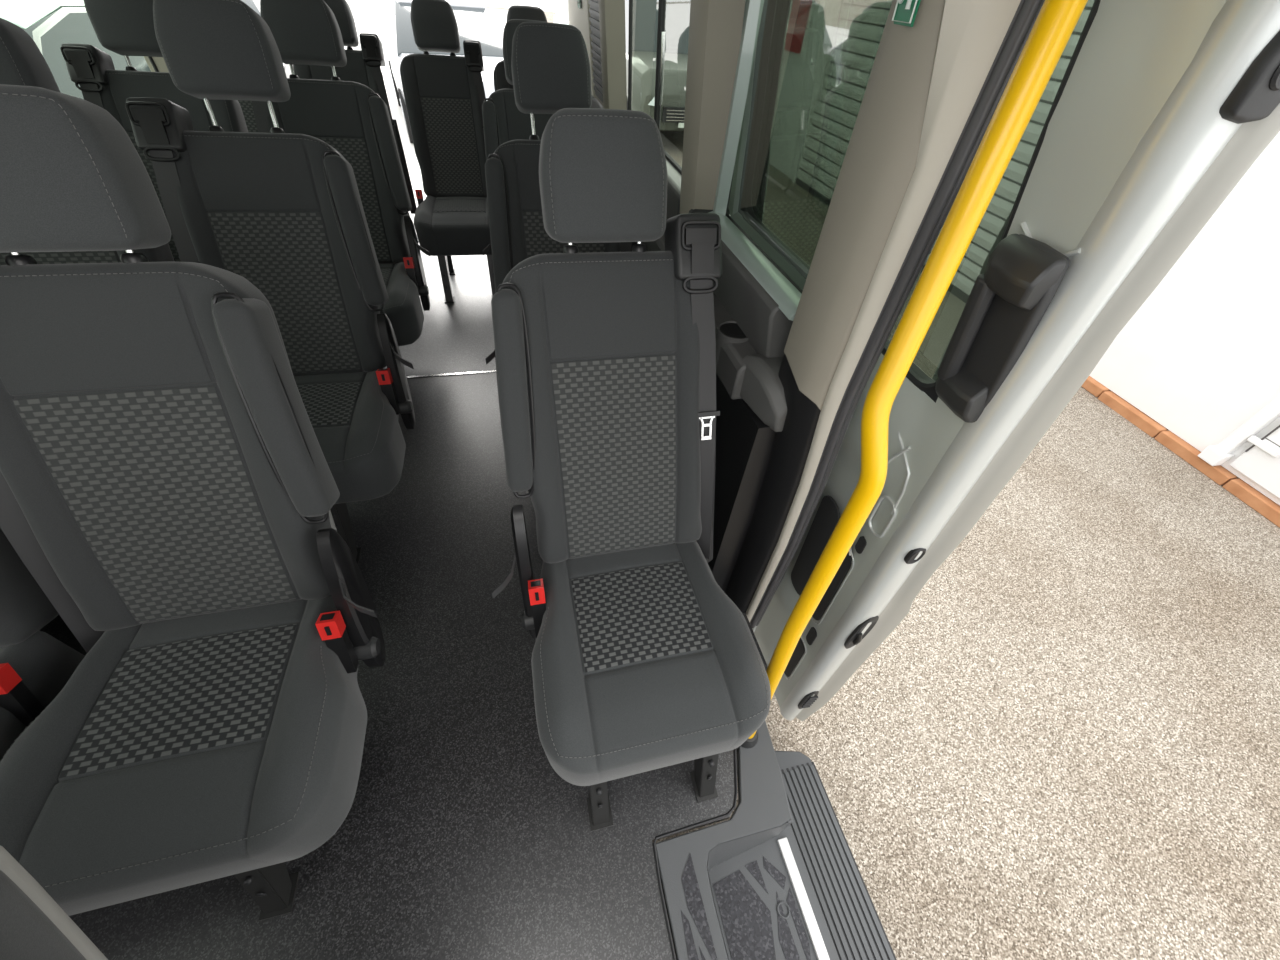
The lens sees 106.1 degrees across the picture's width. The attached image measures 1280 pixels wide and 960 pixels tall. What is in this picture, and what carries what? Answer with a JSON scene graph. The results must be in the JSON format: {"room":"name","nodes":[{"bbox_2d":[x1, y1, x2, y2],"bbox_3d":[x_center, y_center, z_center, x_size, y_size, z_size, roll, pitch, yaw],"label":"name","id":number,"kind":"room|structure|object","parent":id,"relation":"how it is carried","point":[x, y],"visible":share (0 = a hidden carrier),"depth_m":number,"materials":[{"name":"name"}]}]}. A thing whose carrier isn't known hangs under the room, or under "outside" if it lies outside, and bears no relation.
{"room":"vehicle interior","nodes":[
{"label":"vehicle interior","id":0,"kind":"room"},
{"bbox_2d":[0,845,107,959],"bbox_3d":[-0.574,0.735,0.287,0.596,1.195,0.879,-7,48,-12],"label":"trim panel","id":1,"kind":"object","parent":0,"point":[33,926],"visible":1,"depth_m":0.35,"materials":[{"name":"grey plastic"}]},
{"bbox_2d":[39,243,767,959],"bbox_3d":[-0.759,0.305,1.526,2.080,0.030,5.320,-7,48,-12],"label":"floor","id":2,"kind":"structure","parent":0,"point":[459,838],"depth_m":1.14,"materials":[{"name":"plastic"}]},
{"bbox_2d":[0,528,84,760],"bbox_3d":[-1.339,0.219,0.705,0.527,1.195,0.872,-7,48,-12],"label":"passenger seat","id":3,"kind":"object","parent":2,"relation":"on","point":[35,666],"visible":0.47,"depth_m":0.89,"materials":[{"name":"grey fabric"}]},
{"bbox_2d":[0,631,84,760],"bbox_3d":[-1.312,0.518,0.786,0.513,0.193,0.471,-7,48,-12],"label":"seat cushion","id":4,"kind":"object","parent":3,"relation":"on","point":[41,664],"depth_m":0.89,"materials":[{"name":"grey fabric"}]},
{"bbox_2d":[0,18,174,264],"bbox_3d":[-1.529,-0.383,1.259,0.527,1.195,0.872,-7,48,-12],"label":"passenger seat","id":5,"kind":"object","parent":2,"relation":"on","point":[22,63],"visible":0.02,"depth_m":1.16,"materials":[{"name":"grey fabric"}]},
{"bbox_2d":[60,0,247,261],"bbox_3d":[-1.719,-0.999,1.807,0.527,1.222,0.884,-7,48,-12],"label":"passenger seat","id":6,"kind":"object","parent":2,"relation":"on","point":[125,28],"visible":0.16,"depth_m":1.70,"materials":[{"name":"grey fabric"}]},
{"bbox_2d":[0,84,384,920],"bbox_3d":[-0.798,0.153,0.819,0.596,1.195,0.878,-7,48,-12],"label":"passenger seat","id":7,"kind":"object","parent":2,"relation":"on","point":[168,486],"visible":0.98,"depth_m":0.80,"materials":[{"name":"grey fabric"}]},
{"bbox_2d":[0,595,367,915],"bbox_3d":[-0.804,0.456,0.894,0.513,0.193,0.471,-7,48,-12],"label":"seat cushion","id":8,"kind":"object","parent":7,"relation":"on","point":[194,742],"depth_m":0.80,"materials":[{"name":"grey fabric"}]},
{"bbox_2d":[238,100,257,132],"bbox_3d":[-1.949,-1.618,2.393,0.498,1.195,0.894,-7,48,-12],"label":"passenger seat","id":9,"kind":"object","parent":2,"relation":"on","point":[246,106],"visible":0.02,"depth_m":2.41,"materials":[{"name":"grey fabric"}]},
{"bbox_2d":[125,0,414,564],"bbox_3d":[-0.989,-0.474,1.362,0.596,1.245,0.900,-7,48,-12],"label":"passenger seat","id":10,"kind":"object","parent":2,"relation":"on","point":[279,211],"visible":0.73,"depth_m":1.34,"materials":[{"name":"grey fabric"}]},
{"bbox_2d":[294,370,405,503],"bbox_3d":[-0.994,-0.146,1.448,0.513,0.193,0.471,-7,48,-12],"label":"seat cushion","id":11,"kind":"object","parent":10,"relation":"on","point":[353,415],"depth_m":1.39,"materials":[{"name":"grey fabric"}]},
{"bbox_2d":[252,0,429,345],"bbox_3d":[-1.179,-1.065,1.921,0.596,1.222,0.890,-7,48,-12],"label":"passenger seat","id":12,"kind":"object","parent":2,"relation":"on","point":[350,117],"visible":0.47,"depth_m":1.89,"materials":[{"name":"grey fabric"}]},
{"bbox_2d":[379,262,423,345],"bbox_3d":[-1.184,-0.748,2.002,0.513,0.193,0.471,-7,48,-12],"label":"seat cushion","id":13,"kind":"object","parent":12,"relation":"on","point":[404,281],"depth_m":1.95,"materials":[{"name":"grey fabric"}]},
{"bbox_2d":[293,0,416,215],"bbox_3d":[-1.478,-1.675,2.493,0.498,1.195,0.894,-7,48,-12],"label":"passenger seat","id":14,"kind":"object","parent":2,"relation":"on","point":[363,65],"visible":0.16,"depth_m":2.43,"materials":[{"name":"grey fabric"}]},
{"bbox_2d":[400,0,494,302],"bbox_3d":[-0.997,-1.734,2.594,0.498,1.195,0.894,-7,48,-12],"label":"passenger seat","id":15,"kind":"object","parent":2,"relation":"on","point":[444,95],"visible":0.84,"depth_m":2.56,"materials":[{"name":"grey fabric"}]},
{"bbox_2d":[414,195,491,255],"bbox_3d":[-0.985,-1.434,2.674,0.466,0.193,0.471,-7,48,-12],"label":"seat cushion","id":16,"kind":"object","parent":15,"relation":"on","point":[445,225],"depth_m":2.53,"materials":[{"name":"grey fabric"}]},
{"bbox_2d":[407,370,495,378],"bbox_3d":[-1.011,-0.478,2.222,2.060,0.004,0.015,-7,48,-12],"label":"trim","id":17,"kind":"structure","parent":2,"relation":"attached to","point":[489,371],"depth_m":2.25,"materials":[{"name":"silver metal"}]},
{"bbox_2d":[482,19,552,255],"bbox_3d":[-0.423,-1.142,2.087,0.535,1.195,0.872,-7,48,-12],"label":"passenger seat","id":18,"kind":"object","parent":2,"relation":"on","point":[503,122],"visible":0.12,"depth_m":1.99,"materials":[{"name":"grey fabric"}]},
{"bbox_2d":[493,5,546,90],"bbox_3d":[-0.542,-1.789,2.690,0.498,1.195,0.894,-7,48,-12],"label":"passenger seat","id":19,"kind":"object","parent":2,"relation":"on","point":[515,11],"visible":0.06,"depth_m":2.51,"materials":[{"name":"grey fabric"}]},
{"bbox_2d":[485,22,632,364],"bbox_3d":[-0.234,-0.563,1.522,0.535,1.241,0.892,-7,48,-12],"label":"passenger seat","id":20,"kind":"object","parent":2,"relation":"on","point":[550,63],"visible":0.29,"depth_m":1.42,"materials":[{"name":"grey fabric"}]},
{"bbox_2d":[491,108,770,830],"bbox_3d":[-0.043,0.062,0.978,0.535,1.195,0.872,-7,48,-12],"label":"passenger seat","id":21,"kind":"object","parent":2,"relation":"on","point":[641,661],"visible":1,"depth_m":0.95,"materials":[{"name":"grey fabric"}]},
{"bbox_2d":[531,541,770,785],"bbox_3d":[0.000,0.359,1.064,0.466,0.193,0.471,-7,48,-12],"label":"seat cushion","id":22,"kind":"object","parent":21,"relation":"on","point":[641,662],"depth_m":0.96,"materials":[{"name":"grey fabric"}]},
{"bbox_2d":[653,749,737,959],"bbox_3d":[0.143,1.098,0.835,0.225,0.007,1.247,2,46,-3],"label":"trim","id":23,"kind":"structure","parent":2,"relation":"on","point":[735,759],"depth_m":1.10,"materials":[{"name":"black rubber"}]},
{"bbox_2d":[655,721,838,959],"bbox_3d":[0.313,1.206,0.962,0.402,0.314,1.400,-7,48,-12],"label":"step","id":24,"kind":"structure","parent":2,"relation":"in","point":[740,887],"depth_m":1.14,"materials":[{"name":"grey plastic"}]},
{"bbox_2d":[775,751,896,959],"bbox_3d":[0.616,1.393,1.041,0.175,0.044,1.499,-7,48,-12],"label":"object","id":25,"kind":"object","parent":24,"relation":"attached to","point":[856,930],"visible":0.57,"depth_m":1.32,"materials":[{"name":"grey"}]},
{"bbox_2d":[741,0,1087,747],"bbox_3d":[0.336,0.025,0.798,0.088,1.552,0.359,8,46,2],"label":"grab rail","id":26,"kind":"object","parent":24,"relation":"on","point":[1056,20],"visible":0.89,"depth_m":0.56,"materials":[{"name":"yellow metal"}]},
{"bbox_2d":[631,242,775,592],"bbox_3d":[-0.008,-0.903,2.275,0.190,0.750,2.900,-7,48,-12],"label":"wall","id":27,"kind":"structure","parent":0,"point":[744,443],"depth_m":1.21,"materials":[{"name":"black plastic"}]},
{"bbox_2d":[568,0,594,97],"bbox_3d":[-0.264,-2.403,2.211,0.158,0.930,0.680,-7,48,-12],"label":"trim","id":28,"kind":"structure","parent":27,"relation":"attached to","point":[579,17],"depth_m":2.26,"materials":[{"name":"beige plastic"}]},
{"bbox_2d":[588,0,602,102],"bbox_3d":[-0.183,-1.938,1.970,0.057,0.610,0.290,-7,48,-12],"label":"louvres","id":29,"kind":"object","parent":27,"relation":"attached to","point":[594,6],"visible":0.66,"depth_m":2.08,"materials":[{"name":"grey plastic"}]},
{"bbox_2d":[598,0,626,109],"bbox_3d":[-0.110,-1.837,1.771,0.165,1.050,0.110,-7,48,-12],"label":"trim","id":30,"kind":"structure","parent":27,"relation":"attached to","point":[611,12],"depth_m":1.89,"materials":[{"name":"beige plastic"}]},
{"bbox_2d":[590,95,792,357],"bbox_3d":[-0.024,-1.290,1.902,0.082,0.140,2.790,-7,48,-12],"label":"trim","id":31,"kind":"structure","parent":27,"relation":"attached to","point":[767,328],"depth_m":1.05,"materials":[{"name":"grey plastic"}]},
{"bbox_2d":[642,232,756,398],"bbox_3d":[-0.063,-1.214,1.979,0.085,0.099,2.780,-7,48,-12],"label":"trim","id":32,"kind":"structure","parent":27,"relation":"attached to","point":[731,367],"depth_m":1.09,"materials":[{"name":"grey plastic"}]},
{"bbox_2d":[715,320,747,373],"bbox_3d":[0.216,-0.311,1.145,0.086,0.102,0.086,-7,48,-12],"label":"cup holder","id":33,"kind":"object","parent":32,"relation":"in","point":[728,331],"visible":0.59,"depth_m":1.11,"materials":[{"name":"grey plastic"}]},
{"bbox_2d":[677,197,729,214],"bbox_3d":[0.166,-0.682,1.339,0.108,0.165,0.130,-7,48,-12],"label":"trim","id":34,"kind":"structure","parent":27,"relation":"attached to","point":[678,210],"depth_m":1.24,"materials":[{"name":"grey plastic"}]},
{"bbox_2d":[680,0,744,213],"bbox_3d":[0.155,-0.995,0.996,0.165,1.050,0.120,-7,48,-12],"label":"trim","id":35,"kind":"structure","parent":27,"relation":"attached to","point":[715,26],"depth_m":1.07,"materials":[{"name":"beige plastic"}]},
{"bbox_2d":[709,0,802,320],"bbox_3d":[0.274,-0.704,0.864,0.072,0.657,0.549,-7,48,-12],"label":"window","id":36,"kind":"structure","parent":27,"relation":"in","point":[797,287],"depth_m":1.05,"materials":[{"name":"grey glass"}]},
{"bbox_2d":[740,354,786,431],"bbox_3d":[0.300,-0.192,1.038,0.146,0.125,0.150,-7,48,-12],"label":"trim","id":37,"kind":"structure","parent":27,"relation":"attached to","point":[762,389],"depth_m":1.00,"materials":[{"name":"grey plastic"}]},
{"bbox_2d":[725,353,820,612],"bbox_3d":[0.333,0.092,1.250,0.142,0.912,0.123,-7,48,-12],"label":"trim","id":38,"kind":"structure","parent":27,"relation":"attached to","point":[791,446],"depth_m":1.12,"materials":[{"name":"black plastic"}]},
{"bbox_2d":[752,420,850,631],"bbox_3d":[0.391,-0.128,0.954,0.119,2.150,0.054,-7,48,-12],"label":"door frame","id":39,"kind":"structure","parent":27,"relation":"attached to","point":[755,627],"depth_m":1.57,"materials":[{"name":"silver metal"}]},
{"bbox_2d":[784,0,944,410],"bbox_3d":[0.346,-0.533,0.574,0.164,1.050,0.123,-7,48,-12],"label":"trim","id":40,"kind":"structure","parent":27,"relation":"attached to","point":[879,164],"depth_m":0.69,"materials":[{"name":"beige plastic"}]},
{"bbox_2d":[746,0,1020,621],"bbox_3d":[0.332,-0.201,0.845,0.165,1.900,0.052,-7,48,-12],"label":"trim","id":41,"kind":"structure","parent":27,"relation":"attached to","point":[971,35],"depth_m":0.61,"materials":[{"name":"beige plastic"}]},
{"bbox_2d":[750,0,1044,627],"bbox_3d":[0.381,-0.187,0.836,0.131,1.901,0.021,-7,48,-12],"label":"seal","id":42,"kind":"object","parent":27,"relation":"attached to","point":[1027,12],"visible":0.97,"depth_m":0.69,"materials":[{"name":"grey rubber"}]},
{"bbox_2d":[892,0,920,26],"bbox_3d":[0.309,-0.581,0.534,0.016,0.112,0.048,-2,47,-8],"label":"exit sign","id":43,"kind":"object","parent":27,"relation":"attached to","point":[905,11],"visible":1,"depth_m":0.56,"materials":[{"name":"teal plastic"}]},
{"bbox_2d":[728,0,1279,720],"bbox_3d":[0.375,-0.363,1.321,0.312,2.160,1.346,-7,48,-12],"label":"sliding door","id":44,"kind":"structure","parent":27,"relation":"in","point":[1151,113],"depth_m":0.66,"materials":[{"name":"silver metal"}]},
{"bbox_3d":[-1.766,0.034,1.099,0.130,0.820,5.000,-7,48,-12],"label":"wall","id":45,"kind":"structure","parent":0,"visible":0},
{"bbox_2d":[148,57,158,71],"bbox_3d":[-2.163,-1.824,1.741,0.014,0.726,0.966,-7,48,-12],"label":"window","id":46,"kind":"structure","parent":45,"relation":"in","point":[150,58],"depth_m":2.27,"materials":[{"name":"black glass"}]},
{"bbox_2d":[143,56,168,72],"bbox_3d":[-2.272,-2.234,2.114,0.100,0.800,0.180,-7,48,-12],"label":"trim","id":47,"kind":"structure","parent":45,"relation":"attached to","point":[160,63],"depth_m":2.27,"materials":[{"name":"beige plastic"}]},
{"label":"outside","id":48,"kind":"structure","parent":0,"visible":0},
{"bbox_2d":[385,0,1279,959],"bbox_3d":[-3.753,-10.140,11.951,50.000,0.001,48.000,-7,48,-12],"label":"ground","id":49,"kind":"structure","parent":48,"point":[1065,745],"depth_m":1.90,"materials":[{"name":"stone"}]},
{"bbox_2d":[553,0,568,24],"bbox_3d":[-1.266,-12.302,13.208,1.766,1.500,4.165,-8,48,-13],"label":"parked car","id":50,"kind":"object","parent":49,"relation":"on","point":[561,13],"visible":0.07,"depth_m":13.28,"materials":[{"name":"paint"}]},
{"bbox_2d":[625,0,690,174],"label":"window","id":51,"kind":"structure","parent":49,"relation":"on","point":[645,12],"depth_m":7.24,"materials":[{"name":"glass"}]},
{"bbox_2d":[662,107,684,122],"bbox_3d":[0.830,-5.517,7.289,1.018,0.180,0.050,-9,48,-14],"label":"grille","id":52,"kind":"object","parent":51,"relation":"attached to","point":[669,114],"depth_m":7.19,"materials":[{"name":"silver metal"}]},
{"bbox_2d":[1081,376,1109,396],"bbox_3d":[3.374,-0.797,3.702,0.075,0.068,0.442,-7,48,-12],"label":"brick","id":53,"kind":"object","parent":49,"relation":"on","point":[1091,385],"visible":0.33,"depth_m":3.59,"materials":[{"name":"ceramic"}]},
{"bbox_2d":[1098,391,1167,437],"bbox_3d":[3.473,-0.471,3.408,0.075,0.068,0.442,-7,48,-12],"label":"brick","id":54,"kind":"object","parent":49,"relation":"on","point":[1112,400],"visible":0.89,"depth_m":3.38,"materials":[{"name":"brick"}]},
{"bbox_2d":[1154,430,1236,484],"bbox_3d":[3.575,-0.150,3.109,0.075,0.068,0.442,-7,48,-12],"label":"brick","id":55,"kind":"object","parent":49,"relation":"on","point":[1184,450],"visible":0.86,"depth_m":3.09,"materials":[{"name":"brick"}]},
{"bbox_2d":[1222,478,1279,527],"bbox_3d":[3.677,0.172,2.812,0.075,0.068,0.442,-7,48,-12],"label":"brick","id":56,"kind":"object","parent":49,"relation":"on","point":[1243,491],"visible":1,"depth_m":2.85,"materials":[{"name":"ceramic"}]},
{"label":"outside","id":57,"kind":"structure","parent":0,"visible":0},
{"bbox_2d":[344,0,507,230],"bbox_3d":[-9.679,-13.250,14.347,14.200,0.032,33.700,-7,48,-12],"label":"ground","id":58,"kind":"structure","parent":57,"point":[370,16],"depth_m":14.64,"materials":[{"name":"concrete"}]},
{"bbox_2d":[0,0,150,98],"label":"window","id":59,"kind":"structure","parent":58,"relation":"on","point":[51,24],"depth_m":3.25,"materials":[{"name":"glass"}]},
{"bbox_2d":[241,0,293,77],"bbox_3d":[-6.087,-6.328,7.066,1.766,1.500,4.165,-16,50,-20],"label":"parked car","id":60,"kind":"object","parent":58,"relation":"on","point":[254,4],"visible":0.02,"depth_m":6.56,"materials":[{"name":"paint"}]},
{"bbox_2d":[386,0,503,142],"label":"window","id":61,"kind":"structure","parent":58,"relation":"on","point":[474,20],"depth_m":6.86,"materials":[{"name":"glass"}]},
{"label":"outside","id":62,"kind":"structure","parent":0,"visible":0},
{"bbox_2d":[1089,131,1279,504],"bbox_3d":[4.284,0.489,0.955,0.300,2.260,6.620,-7,48,-12],"label":"wall","id":63,"kind":"structure","parent":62,"point":[1200,357],"depth_m":2.95,"materials":[{"name":"white paint"}]},
{"bbox_2d":[1198,395,1279,465],"bbox_3d":[3.602,-0.400,2.734,0.085,0.805,0.100,-7,48,-12],"label":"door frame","id":64,"kind":"structure","parent":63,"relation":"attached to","point":[1218,454],"depth_m":2.87,"materials":[{"name":"white plastic"}]},
{"bbox_2d":[1229,425,1279,498],"bbox_3d":[3.944,0.074,1.463,0.051,1.970,2.440,-7,48,-12],"label":"garage door","id":65,"kind":"structure","parent":63,"relation":"in","point":[1260,462],"depth_m":2.80,"materials":[{"name":"white plastic"}]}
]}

